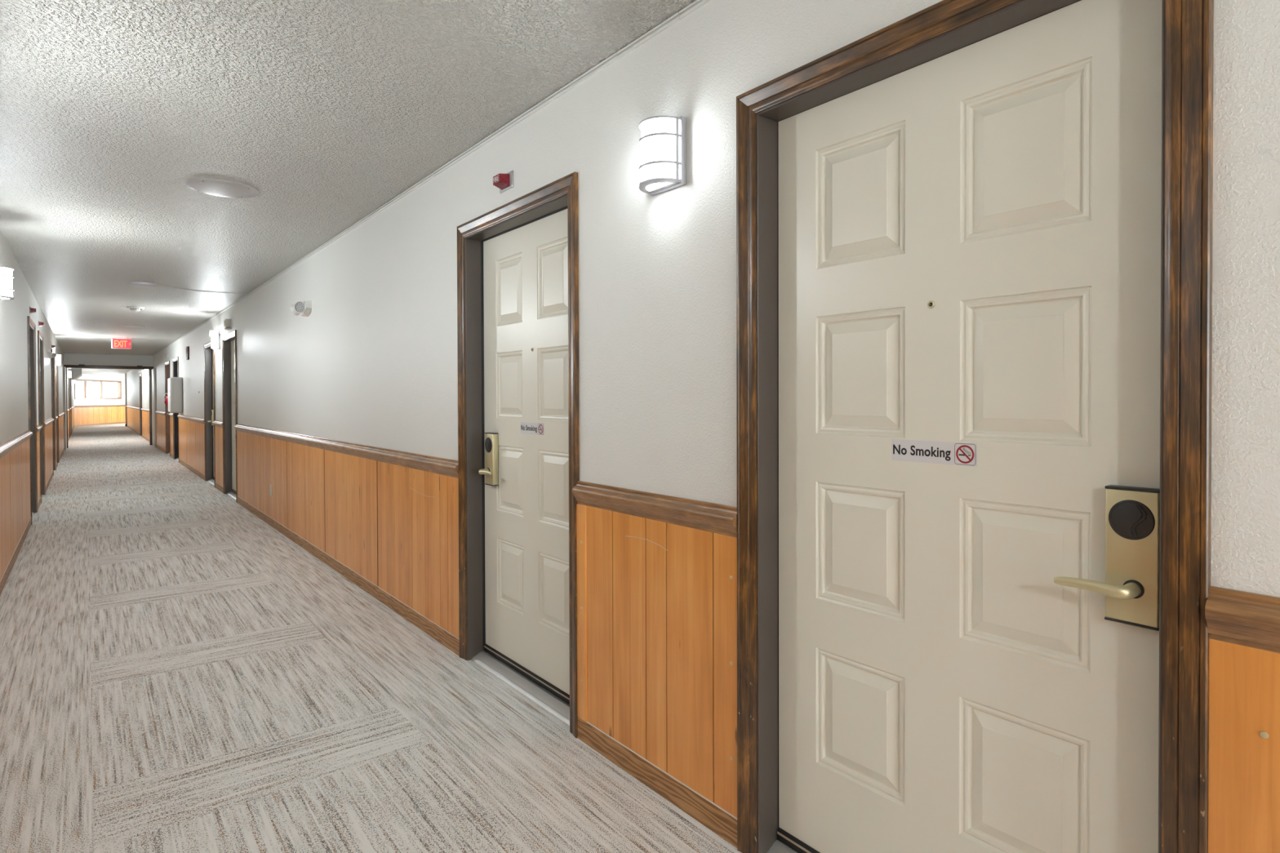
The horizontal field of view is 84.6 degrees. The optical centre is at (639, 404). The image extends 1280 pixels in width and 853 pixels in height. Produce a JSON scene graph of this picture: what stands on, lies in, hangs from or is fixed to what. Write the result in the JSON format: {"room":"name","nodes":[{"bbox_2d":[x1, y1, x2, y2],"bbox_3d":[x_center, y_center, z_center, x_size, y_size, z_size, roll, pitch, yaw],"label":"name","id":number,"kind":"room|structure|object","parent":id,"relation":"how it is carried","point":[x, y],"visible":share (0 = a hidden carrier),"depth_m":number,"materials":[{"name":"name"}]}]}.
{"room":"hotel corridor","nodes":[
{"label":"hotel corridor","id":0,"kind":"room"},
{"bbox_2d":[0,229,74,580],"bbox_3d":[-12.109,-0.082,14.521,0.171,2.482,46.200,-1,1,-38],"label":"wall","id":1,"kind":"structure","parent":0,"point":[15,466],"depth_m":6.02,"materials":[{"name":"paint"}]},
{"bbox_2d":[0,266,13,299],"bbox_3d":[-4.074,-0.778,4.500,0.101,0.204,0.160,-1,1,-38],"label":"wall sconce","id":2,"kind":"object","parent":1,"relation":"attached to","point":[6,273],"visible":1,"depth_m":4.47,"materials":[{"name":"white glass"}]},
{"bbox_2d":[0,517,31,595],"bbox_3d":[-1.948,1.217,1.753,0.012,0.083,13.550,-1,1,-38],"label":"baseboard","id":3,"kind":"structure","parent":1,"relation":"attached to","point":[2,582],"depth_m":5.38,"materials":[{"name":"brown wood"}]},
{"bbox_2d":[0,430,32,458],"bbox_3d":[-1.943,0.342,1.750,0.032,0.086,13.550,-1,1,-38],"label":"chair rail","id":4,"kind":"object","parent":1,"relation":"attached to","point":[9,446],"visible":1,"depth_m":5.41,"materials":[{"name":"brown wood"}]},
{"bbox_2d":[26,315,37,524],"bbox_3d":[-6.514,0.162,7.441,0.148,2.105,1.050,-1,1,-38],"label":"door","id":5,"kind":"structure","parent":1,"relation":"in","point":[31,326],"depth_m":7.83,"materials":[{"name":"brown wood"}]},
{"bbox_2d":[29,306,36,314],"bbox_3d":[-6.375,-0.985,7.383,0.052,0.072,0.119,-1,1,-38],"label":"fire alarm strobe","id":6,"kind":"object","parent":1,"relation":"attached to","point":[31,309],"visible":1,"depth_m":7.36,"materials":[{"name":"red plastic"}]},
{"bbox_2d":[36,424,41,433],"bbox_3d":[-7.035,0.291,8.222,0.032,0.086,0.820,-1,1,-38],"label":"chair rail","id":7,"kind":"object","parent":1,"relation":"attached to","point":[38,427],"visible":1,"depth_m":8.19,"materials":[{"name":"brown wood"}]},
{"bbox_2d":[37,496,40,510],"bbox_3d":[-7.040,1.167,8.225,0.012,0.083,0.820,-1,1,-38],"label":"baseboard","id":8,"kind":"structure","parent":1,"relation":"attached to","point":[39,500],"depth_m":8.21,"materials":[{"name":"brown wood"}]},
{"bbox_2d":[38,320,44,327],"bbox_3d":[-7.426,-0.996,8.719,0.052,0.072,0.119,-1,1,-38],"label":"fire alarm strobe","id":9,"kind":"object","parent":1,"relation":"attached to","point":[40,323],"visible":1,"depth_m":8.69,"materials":[{"name":"red plastic"}]},
{"bbox_2d":[37,330,45,503],"bbox_3d":[-7.665,0.150,8.915,0.135,2.105,1.050,-1,1,-38],"label":"door","id":10,"kind":"structure","parent":1,"relation":"in","point":[40,337],"depth_m":9.30,"materials":[{"name":"brown wood"}]},
{"bbox_2d":[44,417,53,427],"bbox_3d":[-8.867,0.273,10.550,0.032,0.086,3.005,-1,1,-38],"label":"chair rail","id":11,"kind":"object","parent":1,"relation":"attached to","point":[51,420],"visible":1,"depth_m":10.34,"materials":[{"name":"brown wood"}]},
{"bbox_2d":[45,471,53,491],"bbox_3d":[-8.872,1.148,10.553,0.012,0.083,3.005,-1,1,-38],"label":"baseboard","id":12,"kind":"structure","parent":1,"relation":"attached to","point":[51,474],"depth_m":10.50,"materials":[{"name":"brown wood"}]},
{"bbox_2d":[48,351,56,358],"bbox_3d":[-9.328,-0.778,11.168,0.089,0.090,0.202,-1,1,-38],"label":"emergency light","id":13,"kind":"object","parent":1,"relation":"attached to","point":[51,355],"visible":1,"depth_m":11.11,"materials":[{"name":"white plastic"}]},
{"bbox_2d":[50,348,56,475],"bbox_3d":[-10.178,0.126,12.098,0.148,2.105,1.050,-1,1,-38],"label":"door","id":14,"kind":"structure","parent":1,"relation":"in","point":[53,396],"depth_m":12.49,"materials":[{"name":"brown wood"}]},
{"bbox_2d":[55,364,59,462],"bbox_3d":[-11.332,0.114,13.576,0.135,2.105,1.050,-1,1,-38],"label":"door","id":15,"kind":"structure","parent":1,"relation":"in","point":[56,366],"depth_m":13.97,"materials":[{"name":"brown wood"}]},
{"bbox_2d":[54,354,61,365],"bbox_3d":[-10.678,-0.819,12.893,0.101,0.204,0.160,-1,1,-38],"label":"wall sconce","id":16,"kind":"object","parent":1,"relation":"attached to","point":[58,358],"visible":0.89,"depth_m":12.85,"materials":[{"name":"white glass"}]},
{"bbox_2d":[58,447,64,460],"bbox_3d":[-12.917,1.108,15.695,0.012,0.083,4.230,-1,1,-38],"label":"baseboard","id":17,"kind":"structure","parent":1,"relation":"attached to","point":[61,454],"depth_m":15.58,"materials":[{"name":"brown wood"}]},
{"bbox_2d":[58,411,64,417],"bbox_3d":[-12.912,0.233,15.692,0.032,0.086,4.230,-1,1,-38],"label":"chair rail","id":18,"kind":"object","parent":1,"relation":"attached to","point":[61,414],"visible":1,"depth_m":15.41,"materials":[{"name":"brown wood"}]},
{"bbox_2d":[67,377,70,437],"bbox_3d":[-18.525,0.043,22.708,0.148,2.105,1.050,-1,1,-38],"label":"door","id":19,"kind":"structure","parent":1,"relation":"in","point":[68,378],"depth_m":23.10,"materials":[{"name":"brown wood"}]},
{"bbox_2d":[66,371,71,377],"bbox_3d":[-17.269,-0.904,21.271,0.101,0.204,0.160,-1,1,-38],"label":"wall sconce","id":20,"kind":"object","parent":1,"relation":"attached to","point":[68,373],"visible":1,"depth_m":21.21,"materials":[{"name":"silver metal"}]},
{"bbox_2d":[70,377,71,434],"bbox_3d":[-20.313,0.025,24.991,0.135,2.105,1.050,-1,1,-38],"label":"door","id":21,"kind":"structure","parent":1,"relation":"in","point":[70,378],"depth_m":25.38,"materials":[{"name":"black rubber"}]},
{"bbox_2d":[70,368,81,380],"bbox_3d":[-21.420,-1.163,26.719,0.319,0.452,2.500,-1,1,-38],"label":"wall","id":22,"kind":"structure","parent":0,"point":[76,373],"depth_m":25.74,"materials":[{"name":"paint"}]},
{"bbox_2d":[73,373,125,425],"bbox_3d":[-26.814,-0.263,36.670,0.149,2.482,10.200,0,1,-11],"label":"wall","id":23,"kind":"structure","parent":0,"point":[82,415],"depth_m":34.22,"materials":[{"name":"paint"}]},
{"bbox_2d":[74,379,121,399],"bbox_3d":[-26.324,-0.713,34.137,0.154,0.930,3.950,0,1,-11],"label":"window","id":24,"kind":"structure","parent":23,"relation":"in","point":[119,383],"depth_m":34.41,"materials":[{"name":"brown wood"}]},
{"bbox_2d":[74,404,124,407],"bbox_3d":[-26.426,0.076,35.067,0.032,0.086,6.100,0,1,-11],"label":"chair rail","id":25,"kind":"object","parent":23,"relation":"attached to","point":[97,406],"visible":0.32,"depth_m":34.16,"materials":[{"name":"brown wood"}]},
{"bbox_2d":[74,422,125,426],"bbox_3d":[-26.433,0.953,35.074,0.012,0.080,6.100,0,1,-11],"label":"baseboard","id":26,"kind":"structure","parent":23,"relation":"attached to","point":[88,424],"depth_m":34.12,"materials":[{"name":"brown wood"}]},
{"bbox_2d":[63,353,153,366],"bbox_3d":[-14.132,-1.183,18.736,1.903,0.332,0.140,-1,1,-38],"label":"wall header","id":27,"kind":"structure","parent":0,"point":[88,359],"depth_m":18.66,"materials":[{"name":"paint"}]},
{"bbox_2d":[62,364,156,449],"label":"door frame","id":28,"kind":"structure","parent":27,"relation":"in","point":[152,371],"depth_m":18.53,"materials":[{"name":"brown wood"}]},
{"bbox_2d":[124,373,126,426],"bbox_3d":[-23.624,-0.224,32.411,0.192,2.472,0.180,-1,1,-38],"label":"wall column","id":29,"kind":"structure","parent":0,"point":[125,373],"depth_m":32.31,"materials":[{"name":"beige paint"}]},
{"bbox_2d":[0,0,695,376],"bbox_3d":[-12.982,-1.365,19.423,4.964,0.050,55.400,-1,1,-38],"label":"ceiling","id":30,"kind":"structure","parent":0,"point":[331,110],"depth_m":2.96,"materials":[{"name":"white paint"}]},
{"bbox_2d":[111,337,131,349],"bbox_3d":[-10.094,-1.188,13.680,0.316,0.208,0.080,-1,1,-38],"label":"exit sign","id":31,"kind":"object","parent":30,"relation":"hanging from","point":[117,343],"visible":1,"depth_m":13.66,"materials":[{"name":"red plastic"}]},
{"bbox_2d":[126,306,144,311],"bbox_3d":[-6.507,-1.229,9.071,0.190,0.056,0.190,-1,1,-38],"label":"smoke detector","id":32,"kind":"object","parent":30,"relation":"attached to","point":[135,308],"visible":1,"depth_m":9.03,"materials":[{"name":"white plastic"}]},
{"bbox_2d":[129,281,156,287],"bbox_3d":[-5.097,-1.226,7.216,0.230,0.034,0.230,-1,1,-38],"label":"ceiling plate","id":33,"kind":"object","parent":30,"relation":"attached to","point":[140,284],"visible":1,"depth_m":7.15,"materials":[{"name":"white plastic"}]},
{"bbox_2d":[156,284,248,294],"bbox_3d":[-4.756,-1.236,7.645,0.850,0.018,0.159,-1,1,-41],"label":"wire","id":34,"kind":"object","parent":30,"relation":"attached to","point":[157,285],"visible":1,"depth_m":7.70,"materials":[{"name":"paint"}]},
{"bbox_2d":[185,177,259,197],"bbox_3d":[-2.340,-1.212,3.948,0.356,0.014,0.356,-1,1,-38],"label":"ceiling plate","id":35,"kind":"object","parent":30,"relation":"attached to","point":[216,187],"visible":1,"depth_m":3.92,"materials":[{"name":"grey plastic"}]},
{"bbox_2d":[0,423,741,852],"bbox_3d":[-12.974,1.137,19.449,4.964,0.050,55.400,-1,1,-38],"label":"floor","id":36,"kind":"structure","parent":0,"point":[179,673],"depth_m":2.85,"materials":[{"name":"carpet"}]},
{"bbox_2d":[126,0,1279,852],"bbox_3d":[-9.880,-0.093,15.002,0.176,2.482,44.200,-1,1,-38],"label":"wall","id":37,"kind":"structure","parent":0,"point":[373,362],"depth_m":2.29,"materials":[{"name":"paint"}]},
{"bbox_2d":[125,405,139,409],"bbox_3d":[-20.396,0.128,28.231,0.032,0.086,10.405,-1,1,-38],"label":"chair rail","id":38,"kind":"object","parent":37,"relation":"attached to","point":[128,406],"visible":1,"depth_m":27.49,"materials":[{"name":"brown wood"}]},
{"bbox_2d":[126,424,139,435],"bbox_3d":[-20.386,1.003,28.246,0.012,0.083,10.405,-1,1,-38],"label":"baseboard","id":39,"kind":"structure","parent":37,"relation":"attached to","point":[129,427],"depth_m":27.63,"materials":[{"name":"brown wood"}]},
{"bbox_2d":[139,373,142,435],"bbox_3d":[-16.804,0.027,23.769,0.135,2.105,1.050,-1,1,-38],"label":"door","id":40,"kind":"structure","parent":37,"relation":"in","point":[140,375],"depth_m":24.10,"materials":[{"name":"brown wood"}]},
{"bbox_2d":[141,408,149,412],"bbox_3d":[-15.017,0.181,21.394,0.032,0.086,4.895,-1,1,-38],"label":"chair rail","id":41,"kind":"object","parent":37,"relation":"attached to","point":[142,409],"visible":0.66,"depth_m":21.69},
{"bbox_2d":[142,435,149,441],"bbox_3d":[-15.007,1.056,21.409,0.012,0.083,4.895,-1,1,-38],"label":"baseboard","id":42,"kind":"structure","parent":37,"relation":"attached to","point":[143,436],"depth_m":21.87,"materials":[{"name":"brown wood"}]},
{"bbox_2d":[155,410,164,415],"bbox_3d":[-11.865,0.212,17.387,0.032,0.086,2.860,-1,1,-38],"label":"chair rail","id":43,"kind":"object","parent":37,"relation":"attached to","point":[159,412],"visible":1,"depth_m":17.25,"materials":[{"name":"brown wood"}]},
{"bbox_2d":[156,444,165,453],"bbox_3d":[-11.855,1.088,17.402,0.012,0.083,2.860,-1,1,-38],"label":"baseboard","id":44,"kind":"structure","parent":37,"relation":"attached to","point":[158,446],"depth_m":17.31,"materials":[{"name":"brown wood"}]},
{"bbox_2d":[163,393,168,404],"bbox_3d":[-10.082,-0.115,15.009,0.165,0.246,0.108,-1,1,-38],"label":"fire extinguisher","id":45,"kind":"object","parent":37,"relation":"attached to","point":[166,394],"visible":0.48,"depth_m":14.97,"materials":[{"name":"red metal"}]},
{"bbox_2d":[164,360,170,454],"bbox_3d":[-10.600,0.088,15.894,0.148,2.105,1.050,-1,1,-38],"label":"door","id":46,"kind":"structure","parent":37,"relation":"in","point":[166,363],"depth_m":16.23,"materials":[{"name":"brown wood"}]},
{"bbox_2d":[167,377,182,413],"bbox_3d":[-8.973,-0.179,13.565,0.206,0.682,0.620,-1,1,-38],"label":"upper cabinet","id":47,"kind":"object","parent":37,"relation":"attached to","point":[175,384],"visible":1,"depth_m":13.33,"materials":[{"name":"grey metal"}]},
{"bbox_2d":[172,356,179,461],"bbox_3d":[-9.449,0.100,14.421,0.135,2.105,1.050,-1,1,-38],"label":"door","id":48,"kind":"structure","parent":37,"relation":"in","point":[175,361],"depth_m":14.76,"materials":[{"name":"brown wood"}]},
{"bbox_2d":[186,346,189,359],"bbox_3d":[-8.104,-0.916,12.589,0.035,0.235,0.220,-1,1,-38],"label":"fire alarm","id":49,"kind":"object","parent":37,"relation":"attached to","point":[187,347],"visible":1,"depth_m":12.51,"materials":[{"name":"red plastic"}]},
{"bbox_2d":[180,327,196,338],"bbox_3d":[-8.089,-1.274,12.585,0.010,0.026,2.597,-1,1,-38],"label":"trim","id":50,"kind":"structure","parent":37,"relation":"attached to","point":[195,328],"depth_m":12.50,"materials":[{"name":"paint"}]},
{"bbox_2d":[177,413,204,423],"bbox_3d":[-7.951,0.251,12.413,0.032,0.086,3.960,-1,1,-38],"label":"chair rail","id":51,"kind":"object","parent":37,"relation":"attached to","point":[193,419],"visible":1,"depth_m":12.12,"materials":[{"name":"brown wood"}]},
{"bbox_2d":[178,458,204,479],"bbox_3d":[-7.941,1.127,12.428,0.012,0.083,3.960,-1,1,-38],"label":"baseboard","id":52,"kind":"structure","parent":37,"relation":"attached to","point":[195,471],"depth_m":12.21,"materials":[{"name":"brown wood"}]},
{"bbox_2d":[196,314,216,328],"bbox_3d":[-6.605,-1.257,10.699,0.010,0.026,2.197,-1,1,-38],"label":"trim","id":53,"kind":"structure","parent":37,"relation":"attached to","point":[213,317],"depth_m":10.64,"materials":[{"name":"paint"}]},
{"bbox_2d":[203,341,215,485],"bbox_3d":[-6.346,0.131,10.487,0.148,2.105,1.050,-1,1,-38],"label":"door","id":54,"kind":"structure","parent":37,"relation":"in","point":[209,353],"depth_m":10.83,"materials":[{"name":"brown wood"}]},
{"bbox_2d":[208,330,213,336],"bbox_3d":[-6.183,-1.021,10.130,0.054,0.085,0.100,-1,1,-38],"label":"sensor","id":55,"kind":"object","parent":37,"relation":"attached to","point":[211,332],"visible":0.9,"depth_m":10.09,"materials":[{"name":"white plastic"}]},
{"bbox_2d":[210,333,220,349],"bbox_3d":[-5.836,-0.860,9.653,0.101,0.204,0.160,-1,1,-38],"label":"wall sconce","id":56,"kind":"object","parent":37,"relation":"attached to","point":[215,339],"visible":1,"depth_m":9.61,"materials":[{"name":"white glass"}]},
{"bbox_2d":[213,420,222,427],"bbox_3d":[-5.824,0.273,9.709,0.032,0.086,0.820,-1,1,-38],"label":"chair rail","id":57,"kind":"object","parent":37,"relation":"attached to","point":[216,423],"visible":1,"depth_m":9.67,"materials":[{"name":"brown wood"}]},
{"bbox_2d":[214,481,223,493],"bbox_3d":[-5.814,1.148,9.724,0.012,0.083,0.820,-1,1,-38],"label":"baseboard","id":58,"kind":"structure","parent":37,"relation":"attached to","point":[217,486],"depth_m":9.72,"materials":[{"name":"brown wood"}]},
{"bbox_2d":[222,318,231,330],"bbox_3d":[-5.239,-1.014,8.913,0.075,0.130,0.230,-1,1,-38],"label":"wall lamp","id":59,"kind":"object","parent":37,"relation":"attached to","point":[227,322],"visible":1,"depth_m":8.86,"materials":[{"name":"grey plastic"}]},
{"bbox_2d":[222,329,237,502],"bbox_3d":[-5.195,0.142,9.014,0.135,2.105,1.050,-1,1,-38],"label":"door","id":60,"kind":"structure","parent":37,"relation":"in","point":[229,393],"depth_m":9.35,"materials":[{"name":"brown wood"}]},
{"bbox_2d":[216,295,245,315],"bbox_3d":[-5.214,-1.246,8.930,0.010,0.026,2.297,-1,1,-38],"label":"trim","id":61,"kind":"structure","parent":37,"relation":"attached to","point":[244,296],"depth_m":8.79,"materials":[{"name":"paint"}]},
{"bbox_2d":[244,277,273,297],"bbox_3d":[-4.039,-1.231,7.437,0.010,0.026,1.497,-1,1,-38],"label":"trim","id":62,"kind":"structure","parent":37,"relation":"attached to","point":[271,279],"depth_m":7.35,"materials":[{"name":"paint"}]},
{"bbox_2d":[272,248,318,279],"bbox_3d":[-3.050,-1.223,6.180,0.010,0.026,1.697,-1,1,-38],"label":"trim","id":63,"kind":"structure","parent":37,"relation":"attached to","point":[315,251],"depth_m":6.06,"materials":[{"name":"paint"}]},
{"bbox_2d":[289,300,311,316],"bbox_3d":[-2.788,-0.784,5.766,0.119,0.120,0.270,-1,1,-38],"label":"emergency light","id":64,"kind":"object","parent":37,"relation":"attached to","point":[301,308],"visible":1,"depth_m":5.69,"materials":[{"name":"white plastic"}]},
{"bbox_2d":[234,423,457,478],"bbox_3d":[-2.905,0.301,5.999,0.032,0.086,6.523,-1,1,-38],"label":"chair rail","id":65,"kind":"object","parent":37,"relation":"attached to","point":[442,466],"visible":1,"depth_m":4.51,"materials":[{"name":"brown wood"}]},
{"bbox_2d":[236,495,459,656],"bbox_3d":[-2.894,1.177,6.014,0.012,0.083,6.523,-1,1,-38],"label":"baseboard","id":66,"kind":"structure","parent":37,"relation":"attached to","point":[428,627],"depth_m":4.55,"materials":[{"name":"brown wood"}]},
{"bbox_2d":[317,172,435,250],"bbox_3d":[-1.798,-1.209,4.588,0.010,0.026,2.347,-1,1,-38],"label":"trim","id":67,"kind":"structure","parent":37,"relation":"attached to","point":[430,176],"depth_m":4.32,"materials":[{"name":"paint"}]},
{"bbox_2d":[493,170,513,193],"bbox_3d":[-0.597,-0.963,3.031,0.052,0.072,0.119,-1,1,-38],"label":"fire alarm strobe","id":68,"kind":"object","parent":37,"relation":"attached to","point":[504,182],"visible":1,"depth_m":3.01,"materials":[{"name":"red plastic"}]},
{"bbox_2d":[457,172,579,738],"bbox_3d":[-0.507,0.189,3.066,0.148,2.105,1.050,-1,1,-38],"label":"door","id":69,"kind":"structure","parent":37,"relation":"in","point":[517,260],"depth_m":3.13,"materials":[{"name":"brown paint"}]},
{"bbox_2d":[433,52,618,176],"bbox_3d":[-0.574,-1.198,3.032,0.010,0.026,1.607,-1,1,-38],"label":"trim","id":70,"kind":"structure","parent":37,"relation":"attached to","point":[613,58],"depth_m":2.84,"materials":[{"name":"paint"}]},
{"bbox_2d":[617,12,680,58],"bbox_3d":[0.023,-1.192,2.274,0.010,0.026,0.317,-1,1,-38],"label":"trim","id":71,"kind":"structure","parent":37,"relation":"attached to","point":[673,19],"depth_m":2.26,"materials":[{"name":"paint"}]},
{"bbox_2d":[572,480,737,537],"bbox_3d":[0.016,0.330,2.287,0.032,0.086,0.823,-1,1,-38],"label":"chair rail","id":72,"kind":"object","parent":37,"relation":"attached to","point":[717,518],"visible":0.96,"depth_m":2.21,"materials":[{"name":"brown wood"}]},
{"bbox_2d":[577,717,737,848],"bbox_3d":[0.026,1.206,2.302,0.012,0.083,0.823,-1,1,-38],"label":"baseboard","id":73,"kind":"structure","parent":37,"relation":"attached to","point":[722,823],"depth_m":2.23,"materials":[{"name":"brown wood"}]},
{"bbox_2d":[639,115,686,195],"bbox_3d":[0.052,-0.772,2.169,0.101,0.204,0.160,-1,1,-38],"label":"wall sconce","id":74,"kind":"object","parent":37,"relation":"attached to","point":[663,143],"visible":1,"depth_m":2.12,"materials":[{"name":"white glass"}]},
{"bbox_2d":[679,0,711,18],"bbox_3d":[0.994,-1.182,1.040,0.010,0.026,2.817,-1,1,-38],"label":"trim","id":75,"kind":"structure","parent":37,"relation":"attached to","point":[696,4],"depth_m":2.10,"materials":[{"name":"paint"}]},
{"bbox_2d":[736,0,1213,852],"bbox_3d":[0.646,0.200,1.590,0.135,2.105,1.050,-1,1,-38],"label":"door","id":76,"kind":"structure","parent":37,"relation":"in","point":[974,237],"depth_m":1.52,"materials":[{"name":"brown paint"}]},
{"bbox_2d":[1204,586,1279,653],"bbox_3d":[2.318,0.353,-0.639,0.032,0.086,4.524,-1,1,-38],"label":"chair rail","id":77,"kind":"object","parent":37,"relation":"attached to","point":[1246,619],"visible":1,"depth_m":1.10,"materials":[{"name":"brown wood"}]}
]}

